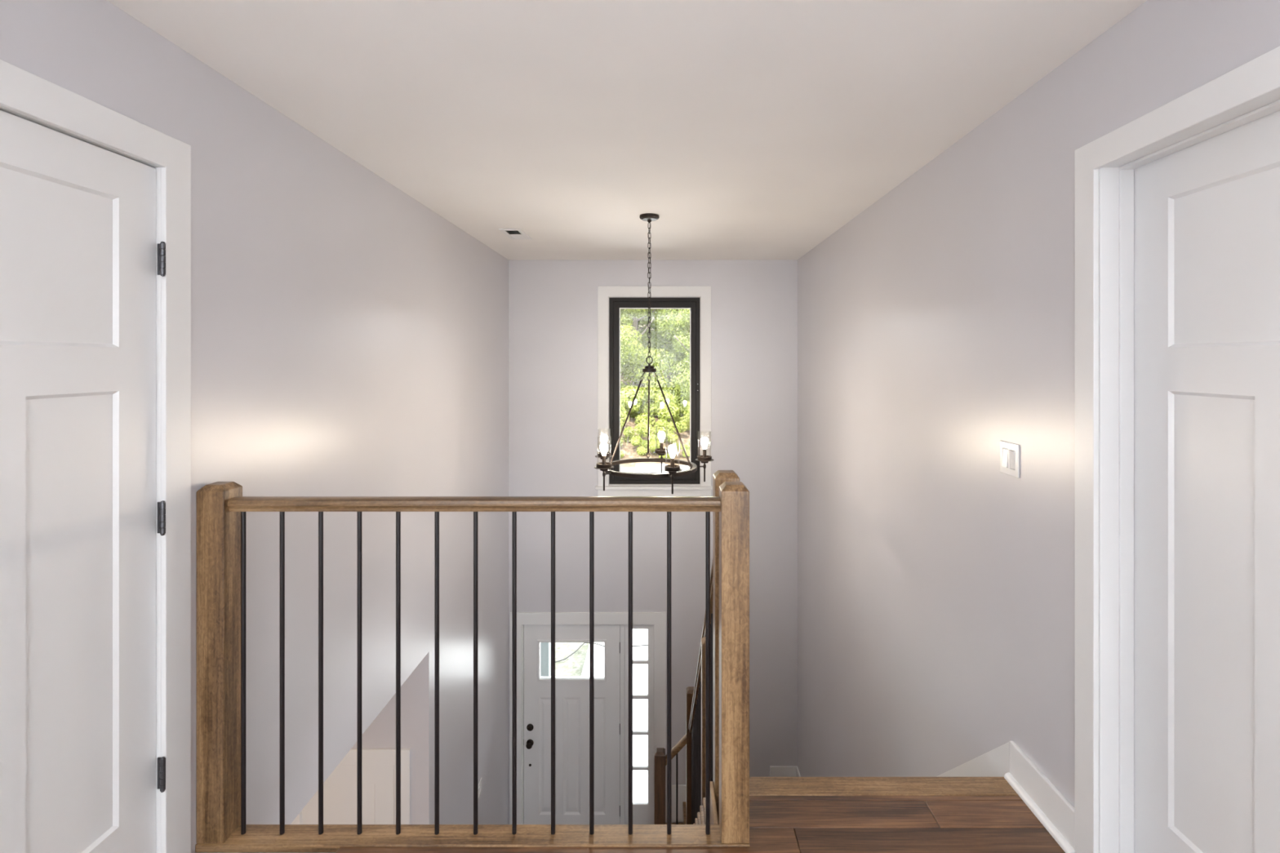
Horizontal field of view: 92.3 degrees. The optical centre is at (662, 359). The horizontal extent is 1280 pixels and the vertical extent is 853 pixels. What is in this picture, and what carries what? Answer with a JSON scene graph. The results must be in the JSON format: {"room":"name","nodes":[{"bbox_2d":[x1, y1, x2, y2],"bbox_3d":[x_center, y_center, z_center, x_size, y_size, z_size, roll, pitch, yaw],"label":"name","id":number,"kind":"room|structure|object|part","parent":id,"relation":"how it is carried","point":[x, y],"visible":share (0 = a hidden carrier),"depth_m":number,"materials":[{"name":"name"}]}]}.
{"room":"upstairs landing","nodes":[
{"label":"upstairs landing","id":0,"kind":"room"},
{"bbox_2d":[0,0,508,852],"bbox_3d":[-1.507,1.790,1.230,0.120,5.450,9.300,0,0,0],"label":"wall","id":1,"kind":"structure","parent":0,"point":[348,338],"depth_m":2.62,"materials":[{"name":"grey paint"}]},
{"bbox_2d":[0,59,191,852],"bbox_3d":[-1.484,0.427,1.341,0.167,2.155,1.049,0,0,0],"label":"door","id":2,"kind":"structure","parent":1,"relation":"in","point":[95,199],"depth_m":1.58,"materials":[{"name":"white paint"}]},
{"bbox_3d":[-1.482,-0.234,1.347,0.025,0.386,0.586,0,0,0],"label":"panel","id":3,"kind":"part","parent":2,"relation":"part of","materials":[{"name":"white paint"}]},
{"bbox_3d":[-1.482,0.669,1.528,0.025,1.153,0.224,0,0,0],"label":"panel","id":4,"kind":"part","parent":2,"relation":"part of","materials":[{"name":"white paint"}]},
{"bbox_2d":[478,777,481,799],"bbox_3d":[-1.442,3.381,4.829,0.010,0.117,0.118,0,0,0],"label":"light switch","id":5,"kind":"object","parent":1,"relation":"attached to","point":[480,781],"visible":0.7,"depth_m":4.83,"materials":[{"name":"white plastic"}]},
{"bbox_2d":[351,675,409,748],"bbox_3d":[-2.534,3.160,3.860,1.933,2.710,0.120,0,0,0],"label":"wall","id":6,"kind":"structure","parent":0,"point":[381,733],"depth_m":3.80,"materials":[{"name":"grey paint"}]},
{"bbox_2d":[290,748,410,824],"bbox_3d":[-2.018,3.460,3.853,0.913,2.110,0.135,0,0,0],"label":"door","id":7,"kind":"structure","parent":6,"relation":"in","point":[379,765],"depth_m":3.81,"materials":[{"name":"white paint"}]},
{"bbox_3d":[-2.018,2.830,3.830,0.449,0.385,0.020,0,0,0],"label":"panel","id":8,"kind":"part","parent":7,"relation":"part of","materials":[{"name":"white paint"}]},
{"bbox_3d":[-2.018,3.460,3.793,0.913,2.110,0.016,0,0,0],"label":"casing","id":9,"kind":"part","parent":7,"relation":"part of","materials":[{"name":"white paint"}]},
{"bbox_2d":[106,0,1146,259],"bbox_3d":[-0.100,-1.015,1.255,4.300,0.160,10.510,0,0,0],"label":"ceiling","id":10,"kind":"structure","parent":0,"point":[751,129],"depth_m":2.18,"materials":[{"name":"white paint"}]},
{"bbox_2d":[498,228,531,239],"bbox_3d":[-1.091,-0.931,4.556,0.158,0.012,0.363,0,0,0],"label":"ceiling vent","id":11,"kind":"object","parent":10,"relation":"in","point":[513,233],"visible":1,"depth_m":4.54,"materials":[{"name":"white paint"}]},
{"bbox_2d":[594,213,714,493],"bbox_3d":[-0.064,-0.067,3.996,0.794,1.734,0.807,0,0,0],"label":"chandelier","id":12,"kind":"object","parent":10,"relation":"hanging from","point":[673,470],"visible":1,"depth_m":3.94,"materials":[{"name":"black metal"}]},
{"bbox_3d":[-0.400,0.664,4.169,0.122,0.020,0.122,0,0,0],"label":"drip plate","id":13,"kind":"part","parent":12,"relation":"part of","materials":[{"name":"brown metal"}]},
{"bbox_3d":[-0.360,0.734,3.745,0.019,0.133,0.018,0,0,0],"label":"lamp stem","id":14,"kind":"part","parent":12,"relation":"part of","materials":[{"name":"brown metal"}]},
{"bbox_3d":[-0.360,0.664,3.745,0.122,0.020,0.122,0,0,0],"label":"drip plate","id":15,"kind":"part","parent":12,"relation":"part of","materials":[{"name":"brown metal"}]},
{"bbox_2d":[602,455,605,464],"bbox_3d":[-0.360,0.613,3.745,0.023,0.060,0.023,0,0,0],"label":"socket","id":16,"kind":"object","parent":12,"relation":"attached to","point":[603,456],"depth_m":3.74,"materials":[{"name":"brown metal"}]},
{"bbox_3d":[-0.360,0.545,3.745,0.052,0.076,0.052,0,0,0],"label":"bulb","id":17,"kind":"part","parent":12,"relation":"part of","materials":[{"name":"glass"}]},
{"bbox_3d":[-0.400,0.545,4.169,0.052,0.076,0.052,0,0,0],"label":"bulb","id":18,"kind":"part","parent":12,"relation":"part of","materials":[{"name":"glass"}]},
{"bbox_3d":[-0.234,0.392,3.890,0.234,0.519,0.011,0,0,-33],"label":"hanging rod","id":19,"kind":"part","parent":12,"relation":"part of","materials":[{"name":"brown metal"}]},
{"bbox_3d":[-0.098,0.392,4.158,0.012,0.518,0.233,0,0,-3],"label":"hanging rod","id":20,"kind":"part","parent":12,"relation":"part of","materials":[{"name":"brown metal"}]},
{"bbox_3d":[-0.088,-0.430,3.985,0.010,0.920,0.010,0,0,0],"label":"cord","id":21,"kind":"part","parent":12,"relation":"part of","materials":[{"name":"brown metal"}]},
{"bbox_3d":[-0.010,0.664,4.338,0.122,0.020,0.122,0,0,0],"label":"drip plate","id":22,"kind":"part","parent":12,"relation":"part of","materials":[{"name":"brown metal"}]},
{"bbox_2d":[659,442,662,449],"bbox_3d":[-0.010,0.613,4.338,0.023,0.060,0.023,0,0,0],"label":"socket","id":23,"kind":"object","parent":12,"relation":"attached to","point":[660,443],"depth_m":4.33,"materials":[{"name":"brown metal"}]},
{"bbox_3d":[-0.010,0.545,4.338,0.052,0.076,0.052,0,0,0],"label":"bulb","id":24,"kind":"part","parent":12,"relation":"part of","materials":[{"name":"glass"}]},
{"bbox_3d":[0.056,0.664,3.653,0.122,0.020,0.122,0,0,0],"label":"drip plate","id":25,"kind":"part","parent":12,"relation":"part of","materials":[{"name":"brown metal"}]},
{"bbox_2d":[670,457,674,467],"bbox_3d":[0.056,0.613,3.653,0.023,0.060,0.023,0,0,0],"label":"socket","id":26,"kind":"object","parent":12,"relation":"attached to","point":[672,460],"depth_m":3.64,"materials":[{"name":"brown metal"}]},
{"bbox_3d":[0.056,0.545,3.653,0.052,0.076,0.052,0,0,0],"label":"bulb","id":27,"kind":"part","parent":12,"relation":"part of","materials":[{"name":"glass"}]},
{"bbox_3d":[0.056,0.734,3.653,0.019,0.133,0.018,0,0,0],"label":"lamp stem","id":28,"kind":"part","parent":12,"relation":"part of","materials":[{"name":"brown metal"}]},
{"bbox_3d":[0.056,0.555,3.653,0.086,0.173,0.086,0,0,0],"label":"lamp shade","id":29,"kind":"part","parent":12,"relation":"part of","materials":[{"name":"clear glass"}]},
{"bbox_3d":[0.066,0.392,3.906,0.234,0.519,0.011,0,0,27],"label":"hanging rod","id":30,"kind":"part","parent":12,"relation":"part of","materials":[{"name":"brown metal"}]},
{"bbox_3d":[0.272,0.734,4.020,0.019,0.133,0.018,0,0,0],"label":"lamp stem","id":31,"kind":"part","parent":12,"relation":"part of","materials":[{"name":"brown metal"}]},
{"bbox_2d":[702,448,706,457],"bbox_3d":[0.272,0.613,4.020,0.023,0.060,0.023,0,0,0],"label":"socket","id":32,"kind":"object","parent":12,"relation":"attached to","point":[704,450],"depth_m":4.01,"materials":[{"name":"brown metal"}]},
{"bbox_3d":[0.272,0.545,4.020,0.052,0.076,0.052,0,0,0],"label":"bulb","id":33,"kind":"part","parent":12,"relation":"part of","materials":[{"name":"glass"}]},
{"bbox_3d":[0.272,0.664,4.020,0.122,0.020,0.122,0,0,0],"label":"drip plate","id":34,"kind":"part","parent":12,"relation":"part of","materials":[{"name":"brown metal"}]},
{"bbox_2d":[195,777,1065,852],"bbox_3d":[-0.093,1.654,-0.540,2.707,0.300,5.519,0,0,0],"label":"floor","id":35,"kind":"structure","parent":0,"point":[788,815],"depth_m":2.00,"materials":[{"name":"brown wood"}]},
{"bbox_2d":[195,481,750,852],"bbox_3d":[-0.589,0.958,1.943,1.715,1.134,0.092,0,0,0],"label":"balustrade","id":36,"kind":"object","parent":35,"relation":"on","point":[222,508],"visible":0.99,"depth_m":1.93,"materials":[{"name":"brown wood"}]},
{"bbox_3d":[-1.403,0.945,1.946,0.086,1.108,0.087,0,0,0],"label":"newel post","id":37,"kind":"part","parent":36,"relation":"part of","materials":[{"name":"brown wood"}]},
{"bbox_3d":[-0.589,1.512,1.940,1.715,0.025,0.087,0,0,0],"label":"shoe rail","id":38,"kind":"part","parent":36,"relation":"part of","materials":[{"name":"brown wood"}]},
{"bbox_3d":[-0.590,0.457,1.948,1.541,0.040,0.058,0,0,0],"label":"handrail","id":39,"kind":"part","parent":36,"relation":"part of","materials":[{"name":"brown wood"}]},
{"bbox_3d":[0.225,0.945,1.946,0.087,1.108,0.087,0,0,0],"label":"newel post","id":40,"kind":"part","parent":36,"relation":"part of","materials":[{"name":"brown wood"}]},
{"bbox_2d":[508,259,797,824],"bbox_3d":[-0.093,1.790,5.820,2.707,5.450,0.120,0,0,0],"label":"wall","id":41,"kind":"structure","parent":0,"point":[553,304],"depth_m":5.76,"materials":[{"name":"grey paint"}]},
{"bbox_2d":[509,612,666,824],"bbox_3d":[-0.703,3.442,5.799,1.462,2.147,0.182,0,0,0],"label":"door","id":42,"kind":"structure","parent":41,"relation":"in","point":[611,628],"depth_m":5.77,"materials":[{"name":"white paint"}]},
{"bbox_3d":[-1.248,3.599,5.740,0.066,0.066,0.064,0,0,0],"label":"knob","id":43,"kind":"part","parent":42,"relation":"part of","materials":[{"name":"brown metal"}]},
{"bbox_3d":[-1.083,3.725,5.798,0.126,1.064,0.033,0,0,0],"label":"panel","id":44,"kind":"part","parent":42,"relation":"part of","materials":[{"name":"white paint"}]},
{"bbox_3d":[-0.856,2.827,5.769,0.653,0.392,0.018,0,0,0],"label":"light moulding","id":45,"kind":"part","parent":42,"relation":"part of","materials":[{"name":"glass"}]},
{"bbox_3d":[-0.855,3.725,5.798,0.122,1.064,0.033,0,0,0],"label":"panel","id":46,"kind":"part","parent":42,"relation":"part of","materials":[{"name":"white paint"}]},
{"bbox_3d":[-0.703,3.493,5.826,1.255,2.044,0.128,0,0,0],"label":"frame","id":47,"kind":"part","parent":42,"relation":"part of","materials":[{"name":"white paint"}]},
{"bbox_3d":[-0.222,3.490,5.796,0.277,2.009,0.040,0,0,0],"label":"sidelight sash","id":48,"kind":"part","parent":42,"relation":"part of","materials":[{"name":"white paint"}]},
{"bbox_2d":[595,285,711,496],"bbox_3d":[-0.087,0.307,5.799,1.089,1.991,0.162,0,0,0],"label":"window","id":49,"kind":"structure","parent":41,"relation":"in","point":[611,299],"depth_m":5.75,"materials":[{"name":"white paint"}]},
{"bbox_3d":[-0.080,0.293,5.827,0.855,1.757,0.075,0,0,0],"label":"frame","id":50,"kind":"part","parent":49,"relation":"part of","materials":[{"name":"black wood"}]},
{"bbox_3d":[-0.080,0.293,5.827,0.782,1.684,0.050,0,0,0],"label":"sash","id":51,"kind":"part","parent":49,"relation":"part of","materials":[{"name":"black wood"}]},
{"bbox_2d":[671,784,686,822],"bbox_3d":[0.543,4.155,5.754,0.916,0.340,0.014,0,0,0],"label":"baseboard","id":52,"kind":"structure","parent":41,"relation":"attached to","point":[682,788],"depth_m":5.75,"materials":[{"name":"white paint"}]},
{"bbox_2d":[769,765,795,777],"bbox_3d":[1.124,3.972,5.754,0.244,0.326,0.014,0,0,0],"label":"baseboard","id":53,"kind":"structure","parent":41,"relation":"attached to","point":[775,771],"depth_m":5.75,"materials":[{"name":"white paint"}]},
{"bbox_2d":[797,0,1279,808],"bbox_3d":[1.320,1.790,1.230,0.120,5.450,9.300,0,0,0],"label":"wall","id":54,"kind":"structure","parent":0,"point":[936,325],"depth_m":2.61,"materials":[{"name":"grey paint"}]},
{"bbox_2d":[795,766,800,777],"bbox_3d":[1.254,3.877,5.353,0.014,0.135,0.815,0,0,0],"label":"baseboard","id":55,"kind":"structure","parent":54,"relation":"attached to","point":[797,773],"depth_m":5.71,"materials":[{"name":"white paint"}]},
{"bbox_2d":[936,741,1009,777],"bbox_3d":[1.254,2.738,3.578,0.014,2.731,2.733,0,0,0],"label":"skirt board","id":56,"kind":"object","parent":54,"relation":"attached to","point":[995,762],"visible":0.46,"depth_m":2.36,"materials":[{"name":"white paint"}]},
{"bbox_2d":[1000,440,1019,478],"bbox_3d":[1.255,0.360,2.229,0.010,0.118,0.119,0,0,0],"label":"light switch","id":57,"kind":"object","parent":54,"relation":"attached to","point":[1009,460],"visible":1,"depth_m":2.22,"materials":[{"name":"white plastic"}]},
{"bbox_2d":[1004,741,1075,852],"bbox_3d":[1.244,1.438,2.035,0.034,0.133,0.352,0,0,0],"label":"baseboard","id":58,"kind":"structure","parent":54,"relation":"attached to","point":[1055,812],"depth_m":2.01,"materials":[{"name":"white paint"}]},
{"bbox_2d":[1075,46,1279,852],"bbox_3d":[1.323,0.435,1.344,0.155,2.139,1.032,0,0,0],"label":"door","id":59,"kind":"structure","parent":54,"relation":"in","point":[1177,206],"depth_m":1.61,"materials":[{"name":"white paint"}]},
{"bbox_3d":[1.377,0.669,1.528,0.025,1.153,0.224,0,0,0],"label":"panel","id":60,"kind":"part","parent":59,"relation":"part of","materials":[{"name":"white paint"}]},
{"bbox_3d":[1.377,-0.234,1.347,0.025,0.386,0.586,0,0,0],"label":"panel","id":61,"kind":"part","parent":59,"relation":"part of","materials":[{"name":"white paint"}]},
{"bbox_3d":[-1.120,4.565,2.580,4.760,0.100,6.360,0,0,0],"label":"floor","id":62,"kind":"structure","parent":0,"visible":0},
{"bbox_2d":[665,781,718,824],"bbox_3d":[0.608,3.010,3.863,1.276,3.009,3.766,0,0,0],"label":"staircase","id":63,"kind":"structure","parent":62,"relation":"on","point":[700,820],"depth_m":2.54,"materials":[{"name":"brown wood"}]},
{"bbox_2d":[654,470,739,824],"bbox_3d":[0.101,2.362,3.474,0.335,3.930,2.668,0,0,0],"label":"stair railing","id":64,"kind":"object","parent":63,"relation":"on","point":[694,739],"visible":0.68,"depth_m":2.92,"materials":[{"name":"brown wood"}]},
{"bbox_3d":[-0.024,3.676,4.765,0.086,1.298,0.086,0,0,0],"label":"newel post","id":65,"kind":"part","parent":64,"relation":"part of","materials":[{"name":"brown wood"}]},
{"bbox_3d":[0.100,3.024,4.765,0.161,0.228,0.058,0,0,0],"label":"handrail","id":66,"kind":"part","parent":64,"relation":"part of","materials":[{"name":"brown wood"}]},
{"bbox_3d":[0.225,3.357,4.765,0.087,1.615,0.086,0,0,0],"label":"newel post","id":67,"kind":"part","parent":64,"relation":"part of","materials":[{"name":"brown wood"}]},
{"bbox_3d":[0.224,1.738,3.474,0.058,2.262,2.495,0,0,0],"label":"handrail","id":68,"kind":"part","parent":64,"relation":"part of","materials":[{"name":"brown wood"}]},
{"bbox_3d":[0.224,1.802,2.963,0.076,0.915,0.076,0,0,0],"label":"newel post","id":69,"kind":"part","parent":64,"relation":"part of","materials":[{"name":"brown wood"}]},
{"bbox_3d":[0.225,1.044,2.183,0.087,1.295,0.087,0,0,0],"label":"newel post","id":70,"kind":"part","parent":64,"relation":"part of","materials":[{"name":"brown wood"}]},
{"label":"outside","id":71,"kind":"structure","parent":0,"visible":0},
{"bbox_2d":[620,316,689,466],"bbox_3d":[0.000,-0.273,46.500,90.000,9.796,40.000,0,0,0],"label":"wooded slope","id":72,"kind":"structure","parent":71,"point":[629,451],"depth_m":29.17,"materials":[{"name":"green plant"}]},
{"bbox_2d":[620,450,624,457],"bbox_3d":[-2.348,4.106,28.013,0.930,0.858,1.249,0,0,-29],"label":"shrub","id":73,"kind":"object","parent":72,"relation":"on","point":[622,455],"visible":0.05,"depth_m":27.76,"materials":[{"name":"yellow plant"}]},
{"bbox_2d":[620,399,629,428],"bbox_3d":[-3.408,2.957,30.471,3.247,2.232,2.419,0,0,-41],"label":"shrub","id":74,"kind":"object","parent":72,"relation":"on","point":[623,412],"visible":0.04,"depth_m":30.54,"materials":[{"name":"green plant"}]},
{"bbox_2d":[620,308,635,370],"bbox_3d":[-4.884,-2.022,34.200,6.550,11.340,6.530,0,0,-42],"label":"tree","id":75,"kind":"object","parent":72,"relation":"on","point":[624,346],"visible":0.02,"depth_m":33.22,"materials":[{"name":"green plant"}]},
{"bbox_2d":[620,381,648,418],"bbox_3d":[-2.254,2.249,33.025,3.746,2.575,2.791,0,0,36],"label":"shrub","id":76,"kind":"object","parent":72,"relation":"on","point":[642,394],"visible":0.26,"depth_m":31.65,"materials":[{"name":"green plant"}]},
{"bbox_2d":[620,418,653,446],"bbox_3d":[-1.656,3.532,29.378,2.248,1.545,1.675,0,0,-15],"label":"shrub","id":77,"kind":"object","parent":72,"relation":"on","point":[642,428],"visible":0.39,"depth_m":29.21,"materials":[{"name":"green plant"}]},
{"bbox_2d":[630,433,659,455],"bbox_3d":[-0.800,3.932,28.364,1.548,1.064,1.154,0,0,10],"label":"shrub","id":78,"kind":"object","parent":72,"relation":"on","point":[654,441],"visible":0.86,"depth_m":28.13,"materials":[{"name":"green plant"}]},
{"bbox_2d":[620,308,674,397],"bbox_3d":[-1.896,-1.632,35.288,4.869,9.841,6.318,0,0,-25],"label":"tree","id":79,"kind":"object","parent":72,"relation":"on","point":[636,313],"visible":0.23,"depth_m":34.31,"materials":[{"name":"green plant"}]},
{"bbox_2d":[625,391,681,428],"bbox_3d":[-0.601,2.678,31.829,3.122,2.146,2.326,0,0,11],"label":"shrub","id":80,"kind":"object","parent":72,"relation":"on","point":[664,413],"visible":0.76,"depth_m":31.25,"materials":[{"name":"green plant"}]},
{"bbox_2d":[625,308,689,384],"bbox_3d":[0.086,-4.608,39.370,8.188,14.175,8.162,0,0,12],"label":"tree","id":81,"kind":"object","parent":72,"relation":"on","point":[666,344],"visible":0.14,"depth_m":36.81,"materials":[{"name":"green plant"}]},
{"bbox_2d":[627,310,689,360],"bbox_3d":[0.262,-6.982,46.480,10.109,15.746,7.790,0,0,-16],"label":"tree","id":82,"kind":"object","parent":72,"relation":"on","point":[677,310],"visible":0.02,"depth_m":44.50,"materials":[{"name":"green plant"}]},
{"bbox_2d":[658,448,671,458],"bbox_3d":[0.126,4.301,27.577,0.651,0.601,0.874,0,0,-3],"label":"shrub","id":83,"kind":"object","parent":72,"relation":"on","point":[667,455],"visible":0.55,"depth_m":27.40,"materials":[{"name":"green plant"}]},
{"bbox_2d":[645,375,687,415],"bbox_3d":[0.546,2.075,34.128,2.605,2.404,3.497,0,0,23],"label":"shrub","id":84,"kind":"object","parent":72,"relation":"on","point":[652,398],"visible":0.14,"depth_m":33.07,"materials":[{"name":"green plant"}]},
{"bbox_2d":[647,308,689,416],"bbox_3d":[2.076,-1.720,33.872,6.223,10.773,6.203,0,0,21],"label":"tree","id":85,"kind":"object","parent":72,"relation":"on","point":[681,387],"visible":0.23,"depth_m":32.83,"materials":[{"name":"green plant"}]},
{"bbox_2d":[651,418,687,444],"bbox_3d":[0.322,3.486,29.969,1.396,1.288,1.873,0,0,24],"label":"shrub","id":86,"kind":"object","parent":72,"relation":"on","point":[670,437],"visible":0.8,"depth_m":29.48,"materials":[{"name":"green plant"}]},
{"bbox_2d":[672,440,689,457],"bbox_3d":[1.048,4.058,28.151,1.249,0.858,0.930,0,0,-42],"label":"shrub","id":87,"kind":"object","parent":72,"relation":"on","point":[676,443],"visible":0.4,"depth_m":27.94,"materials":[{"name":"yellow plant"}]},
{"bbox_2d":[672,310,689,374],"bbox_3d":[3.720,-4.247,40.618,6.329,12.794,8.213,0,0,-43],"label":"tree","id":88,"kind":"object","parent":72,"relation":"on","point":[688,325],"visible":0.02,"depth_m":40.51,"materials":[{"name":"green plant"}]},
{"bbox_2d":[677,400,689,431],"bbox_3d":[1.596,2.848,31.631,2.047,1.889,2.747,0,0,-28],"label":"shrub","id":89,"kind":"object","parent":72,"relation":"on","point":[686,419],"visible":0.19,"depth_m":31.39,"materials":[{"name":"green plant"}]},
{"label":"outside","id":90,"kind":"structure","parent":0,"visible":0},
{"bbox_2d":[581,463,689,786],"bbox_3d":[2.155,4.609,16.705,6.690,0.029,21.590,0,0,0],"label":"driveway","id":91,"kind":"structure","parent":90,"point":[640,637],"depth_m":8.89,"materials":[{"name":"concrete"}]},
{"bbox_2d":[555,642,648,662],"bbox_3d":[-1.148,4.583,9.642,3.293,0.018,0.679,0,0,-22],"label":"hose","id":92,"kind":"object","parent":91,"relation":"on","point":[584,642],"visible":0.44,"depth_m":9.82,"materials":[{"name":"black rubber"}]},
{"bbox_2d":[632,786,648,801],"bbox_3d":[-0.600,4.557,6.200,2.200,0.074,0.619,0,0,0],"label":"doorstep","id":93,"kind":"object","parent":91,"relation":"on","point":[640,793],"depth_m":6.40,"materials":[{"name":"concrete"}]},
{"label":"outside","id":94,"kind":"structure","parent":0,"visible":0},
{"bbox_2d":[555,466,635,676],"bbox_3d":[0.000,4.725,16.200,90.000,0.200,20.600,0,0,0],"label":"ground","id":95,"kind":"structure","parent":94,"point":[572,666],"depth_m":9.54,"materials":[{"name":"white"}]},
{"bbox_2d":[540,642,551,676],"bbox_3d":[-1.357,3.265,7.000,0.185,2.720,0.190,0,0,0],"label":"porch post","id":96,"kind":"object","parent":95,"relation":"on","point":[545,647],"visible":0.02,"depth_m":6.93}
]}

